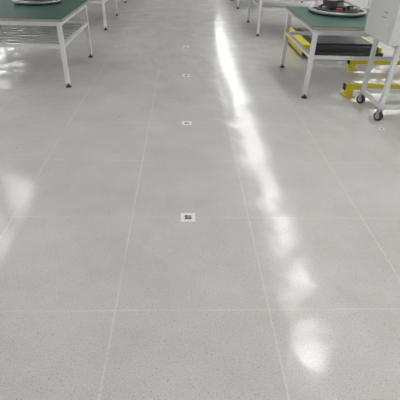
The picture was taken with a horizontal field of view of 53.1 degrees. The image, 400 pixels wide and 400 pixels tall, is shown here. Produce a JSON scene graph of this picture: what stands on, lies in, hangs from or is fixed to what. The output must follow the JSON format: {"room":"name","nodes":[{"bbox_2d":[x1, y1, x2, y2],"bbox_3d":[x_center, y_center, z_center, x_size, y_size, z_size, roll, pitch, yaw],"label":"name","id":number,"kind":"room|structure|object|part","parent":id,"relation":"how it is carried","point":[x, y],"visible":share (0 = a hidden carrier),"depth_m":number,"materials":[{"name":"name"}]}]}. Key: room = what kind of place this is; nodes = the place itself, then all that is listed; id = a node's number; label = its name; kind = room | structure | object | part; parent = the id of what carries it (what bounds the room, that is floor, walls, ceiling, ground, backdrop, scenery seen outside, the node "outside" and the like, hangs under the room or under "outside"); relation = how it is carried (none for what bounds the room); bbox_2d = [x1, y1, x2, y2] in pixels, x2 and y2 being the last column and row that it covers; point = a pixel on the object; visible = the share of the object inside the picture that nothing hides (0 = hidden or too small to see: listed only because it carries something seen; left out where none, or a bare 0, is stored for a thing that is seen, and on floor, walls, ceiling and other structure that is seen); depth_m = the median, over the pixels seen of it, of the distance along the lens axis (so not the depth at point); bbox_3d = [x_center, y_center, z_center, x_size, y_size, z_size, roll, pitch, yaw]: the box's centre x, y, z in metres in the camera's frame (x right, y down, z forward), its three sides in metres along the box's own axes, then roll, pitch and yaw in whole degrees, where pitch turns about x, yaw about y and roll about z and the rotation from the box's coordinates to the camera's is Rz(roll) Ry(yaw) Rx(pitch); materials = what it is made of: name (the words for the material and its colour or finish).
{"room":"factory floor","nodes":[
{"label":"factory floor","id":0,"kind":"room"},
{"bbox_2d":[0,0,399,399],"bbox_3d":[0.097,-4.727,10.089,21.000,0.100,32.000,0,34,-2],"label":"floor","id":1,"kind":"structure","parent":0,"point":[284,281],"depth_m":2.79,"materials":[{"name":"tile"}]},
{"bbox_2d":[0,0,92,87],"bbox_3d":[-2.641,-2.131,5.289,2.110,0.790,1.520,0,34,-2],"label":"work table","id":2,"kind":"object","parent":1,"relation":"on","point":[53,18],"visible":0.99,"depth_m":4.89,"materials":[{"name":"green metal"}]},
{"bbox_2d":[12,0,60,5],"bbox_3d":[-2.196,-2.738,5.369,0.633,0.150,0.633,0,34,-2],"label":"machine","id":3,"kind":"object","parent":2,"relation":"on","point":[20,2],"visible":1,"depth_m":5.18,"materials":[{"name":"plastic"}]},
{"bbox_2d":[87,0,118,29],"bbox_3d":[-2.855,-4.103,8.211,2.110,0.790,1.720,0,34,-2],"label":"work table","id":4,"kind":"object","parent":1,"relation":"on","point":[102,2],"visible":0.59,"depth_m":7.61,"materials":[{"name":"white metal"}]},
{"bbox_2d":[182,121,191,124],"bbox_3d":[-0.136,-0.794,4.133,0.100,0.002,0.100,0,34,-2],"label":"floor marker","id":5,"kind":"object","parent":1,"relation":"on","point":[183,122],"visible":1,"depth_m":4.13,"materials":[{"name":"white"}]},
{"bbox_2d":[181,213,194,221],"bbox_3d":[-0.083,0.120,2.776,0.100,0.002,0.100,0,34,-2],"label":"floor marker","id":6,"kind":"object","parent":1,"relation":"on","point":[185,217],"visible":1,"depth_m":2.77,"materials":[{"name":"white"}]},
{"bbox_2d":[231,0,317,8],"bbox_3d":[2.001,-5.740,10.868,2.160,0.820,1.560,0,34,-2],"label":"work table","id":7,"kind":"object","parent":1,"relation":"on","point":[316,2],"visible":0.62,"depth_m":10.40,"materials":[{"name":"white metal"}]},
{"bbox_2d":[246,0,371,35],"bbox_3d":[2.127,-3.904,8.141,2.160,0.820,1.520,0,34,-2],"label":"work table","id":8,"kind":"object","parent":1,"relation":"on","point":[259,6],"visible":0.54,"depth_m":7.64,"materials":[{"name":"white metal"}]},
{"bbox_2d":[283,27,382,56],"bbox_3d":[2.251,-2.754,6.966,1.300,0.230,1.520,0,34,-2],"label":"vehicle","id":9,"kind":"object","parent":1,"relation":"on","point":[325,45],"visible":0.58,"depth_m":6.38,"materials":[{"name":"metal"}]},
{"bbox_2d":[280,6,399,98],"bbox_3d":[2.284,-1.952,5.245,2.160,0.820,1.430,0,34,-2],"label":"work table","id":10,"kind":"object","parent":1,"relation":"on","point":[317,24],"visible":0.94,"depth_m":4.68,"materials":[{"name":"green metal"}]},
{"bbox_2d":[309,0,366,17],"bbox_3d":[1.776,-2.490,5.147,0.728,0.150,0.728,0,34,-2],"label":"machine","id":11,"kind":"object","parent":10,"relation":"on","point":[332,8],"visible":1,"depth_m":5.04,"materials":[{"name":"plastic"}]},
{"bbox_2d":[340,83,399,96],"bbox_3d":[2.461,-1.367,4.989,1.372,0.145,0.160,0,34,-2],"label":"barrier","id":12,"kind":"object","parent":1,"relation":"on","point":[348,88],"visible":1,"depth_m":4.92,"materials":[{"name":"yellow metal"}]},
{"bbox_2d":[345,60,399,69],"bbox_3d":[2.758,-2.031,5.977,1.122,0.162,0.160,0,34,-2],"label":"barrier","id":13,"kind":"object","parent":1,"relation":"on","point":[351,63],"visible":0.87,"depth_m":5.92,"materials":[{"name":"yellow metal"}]},
{"bbox_2d":[356,0,399,120],"bbox_3d":[2.244,-1.572,4.203,0.900,1.350,0.641,0,34,-2],"label":"equipment cart","id":14,"kind":"object","parent":1,"relation":"on","point":[383,20],"visible":1,"depth_m":4.09,"materials":[{"name":"metal"}]},
{"bbox_3d":[2.281,-1.393,4.314,0.750,0.670,0.560,0,34,-2],"label":"frame","id":15,"kind":"part","parent":14,"relation":"part of","materials":[{"name":"white metal"}]},
{"bbox_3d":[1.810,-1.897,3.955,0.009,0.420,0.480,0,34,-2],"label":"panel","id":16,"kind":"part","parent":14,"relation":"part of","materials":[{"name":"metal"}]}
]}

